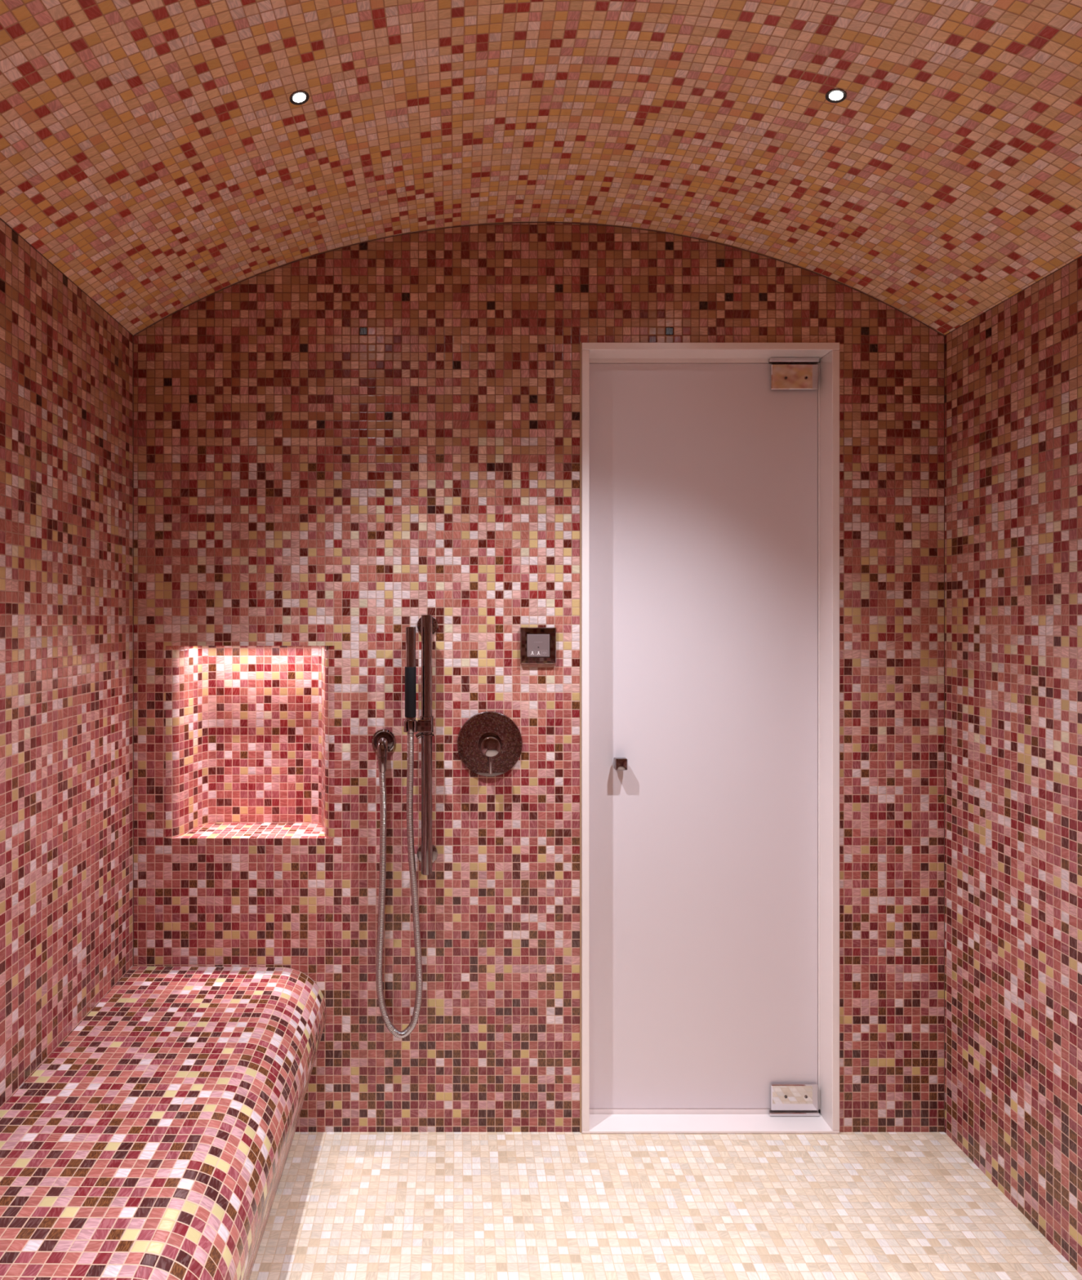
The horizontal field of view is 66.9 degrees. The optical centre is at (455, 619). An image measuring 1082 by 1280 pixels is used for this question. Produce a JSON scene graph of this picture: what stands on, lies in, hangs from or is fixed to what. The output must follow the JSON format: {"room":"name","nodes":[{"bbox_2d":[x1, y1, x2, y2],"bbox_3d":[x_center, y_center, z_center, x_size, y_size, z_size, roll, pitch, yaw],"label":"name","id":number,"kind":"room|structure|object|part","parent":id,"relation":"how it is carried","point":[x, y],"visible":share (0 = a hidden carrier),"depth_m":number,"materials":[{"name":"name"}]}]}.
{"room":"spa","nodes":[
{"label":"spa","id":0,"kind":"room"},
{"bbox_2d":[0,219,133,1108],"bbox_3d":[-0.813,0.289,0.743,0.001,2.010,2.620,0,0,0],"label":"wall","id":1,"kind":"structure","parent":0,"point":[66,364],"depth_m":1.66,"materials":[{"name":"tile"}]},
{"bbox_2d":[133,222,943,1132],"bbox_3d":[0.211,0.145,2.128,2.048,2.297,0.150,0,0,0],"label":"wall","id":2,"kind":"structure","parent":0,"point":[335,451],"depth_m":2.05,"materials":[{"name":"tile"}]},
{"bbox_2d":[170,823,329,838],"bbox_3d":[-0.518,0.552,2.128,0.426,0.001,0.150,0,0,0],"label":"niche shelf","id":3,"kind":"object","parent":2,"relation":"attached to","point":[209,830],"depth_m":2.12,"materials":[{"name":"tile"}]},
{"bbox_2d":[371,728,395,772],"bbox_3d":[-0.180,0.326,2.026,0.061,0.100,0.055,0,0,0],"label":"wall outlet","id":4,"kind":"object","parent":2,"relation":"attached to","point":[383,740],"visible":1,"depth_m":2.02,"materials":[{"name":"silver metal"}]},
{"bbox_2d":[375,732,422,1038],"bbox_3d":[-0.138,0.655,2.012,0.109,0.763,0.060,0,0,29],"label":"shower hose","id":5,"kind":"object","parent":4,"relation":"hanging from","point":[403,1033],"visible":1,"depth_m":2.00,"materials":[{"name":"silver metal"}]},
{"bbox_2d":[403,614,437,875],"bbox_3d":[-0.084,0.306,2.006,0.070,0.634,0.107,0,0,9],"label":"slide rail","id":6,"kind":"object","parent":2,"relation":"attached to","point":[427,624],"visible":0.99,"depth_m":1.98,"materials":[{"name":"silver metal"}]},
{"bbox_2d":[403,720,417,732],"bbox_3d":[-0.105,0.259,1.972,0.039,0.027,0.030,0,0,0],"label":"holder","id":7,"kind":"object","parent":6,"relation":"on","point":[415,722],"depth_m":1.96,"materials":[{"name":"brown metal"}]},
{"bbox_2d":[404,626,416,733],"bbox_3d":[-0.108,0.146,1.971,0.028,0.256,0.028,0,0,30],"label":"shower","id":8,"kind":"object","parent":6,"relation":"attached to","point":[410,668],"visible":1,"depth_m":1.96,"materials":[{"name":"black metal"}]},
{"bbox_2d":[457,711,522,776],"bbox_3d":[0.087,0.314,2.024,0.165,0.165,0.058,0,0,0],"label":"shower valve","id":9,"kind":"object","parent":2,"relation":"attached to","point":[490,743],"visible":1,"depth_m":2.04,"materials":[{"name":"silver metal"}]},
{"bbox_3d":[0.087,0.358,2.009,0.009,0.045,0.009,0,0,0],"label":"lever","id":10,"kind":"part","parent":9,"relation":"part of","materials":[{"name":"silver metal"}]},
{"bbox_2d":[520,627,555,663],"bbox_3d":[0.209,0.066,2.047,0.090,0.091,0.013,0,0,0],"label":"control panel","id":11,"kind":"object","parent":2,"relation":"attached to","point":[534,648],"visible":1,"depth_m":2.04,"materials":[{"name":"silver metal"}]},
{"bbox_3d":[0.209,0.066,2.045,0.058,0.058,0.007,0,0,0],"label":"keypad panel","id":12,"kind":"part","parent":11,"relation":"part of","materials":[{"name":"grey glass"}]},
{"bbox_2d":[589,357,819,1116],"bbox_3d":[0.643,0.304,2.103,0.601,1.964,0.048,0,0,0],"label":"door","id":13,"kind":"structure","parent":2,"relation":"in","point":[703,477],"depth_m":2.12,"materials":[{"name":"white glass"}]},
{"bbox_3d":[0.426,0.371,2.097,0.032,0.030,0.036,0,0,0],"label":"knob","id":14,"kind":"part","parent":13,"relation":"part of","materials":[{"name":"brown metal"}]},
{"bbox_3d":[0.879,1.281,2.109,0.128,0.009,0.013,0,0,0],"label":"pivot plate","id":15,"kind":"part","parent":13,"relation":"part of","materials":[{"name":"silver metal"}]},
{"bbox_3d":[0.879,-0.672,2.108,0.128,0.011,0.014,0,0,0],"label":"pivot plate","id":16,"kind":"part","parent":13,"relation":"part of","materials":[{"name":"silver metal"}]},
{"bbox_2d":[579,342,839,1133],"bbox_3d":[0.643,0.297,2.107,0.655,1.995,0.123,0,0,0],"label":"door frame","id":17,"kind":"structure","parent":2,"relation":"attached to","point":[591,1120],"depth_m":2.05,"materials":[{"name":"white stone"}]},
{"bbox_2d":[0,0,1081,335],"bbox_3d":[0.211,-0.860,0.743,2.048,0.287,2.620,0,0,0],"label":"ceiling","id":18,"kind":"structure","parent":0,"point":[157,154],"depth_m":1.52,"materials":[{"name":"tile"}]},
{"bbox_2d":[288,90,309,105],"bbox_3d":[-0.281,-0.940,1.465,0.036,0.011,0.036,0,0,0],"label":"recessed light","id":19,"kind":"object","parent":18,"relation":"in","point":[299,97],"visible":1,"depth_m":1.46,"materials":[{"name":"silver metal"}]},
{"bbox_2d":[0,217,1081,1132],"bbox_3d":[0.211,0.145,0.743,2.050,2.298,2.621,0,0,0],"label":"joint","id":20,"kind":"object","parent":18,"relation":"attached to","point":[0,218],"visible":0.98,"depth_m":2.05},
{"bbox_2d":[825,88,846,102],"bbox_3d":[0.687,-0.944,1.466,0.036,0.011,0.036,0,0,0],"label":"recessed light","id":21,"kind":"object","parent":18,"relation":"in","point":[833,95],"visible":1,"depth_m":1.47,"materials":[{"name":"silver metal"}]},
{"bbox_2d":[248,1132,1081,1279],"bbox_3d":[0.211,1.294,0.743,2.048,0.001,2.620,0,0,0],"label":"floor","id":22,"kind":"structure","parent":0,"point":[346,1206],"depth_m":1.79,"materials":[{"name":"tile"}]},
{"bbox_2d":[0,965,326,1279],"bbox_3d":[-0.569,1.084,0.743,0.488,0.419,2.619,0,0,0],"label":"tiled bench","id":23,"kind":"object","parent":22,"relation":"on","point":[154,1141],"visible":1,"depth_m":1.42,"materials":[{"name":"tile"}]},
{"bbox_2d":[944,257,1081,1275],"bbox_3d":[1.235,0.289,0.743,0.001,2.010,2.620,0,0,0],"label":"wall","id":24,"kind":"structure","parent":0,"point":[1013,371],"depth_m":1.80,"materials":[{"name":"tile"}]}
]}

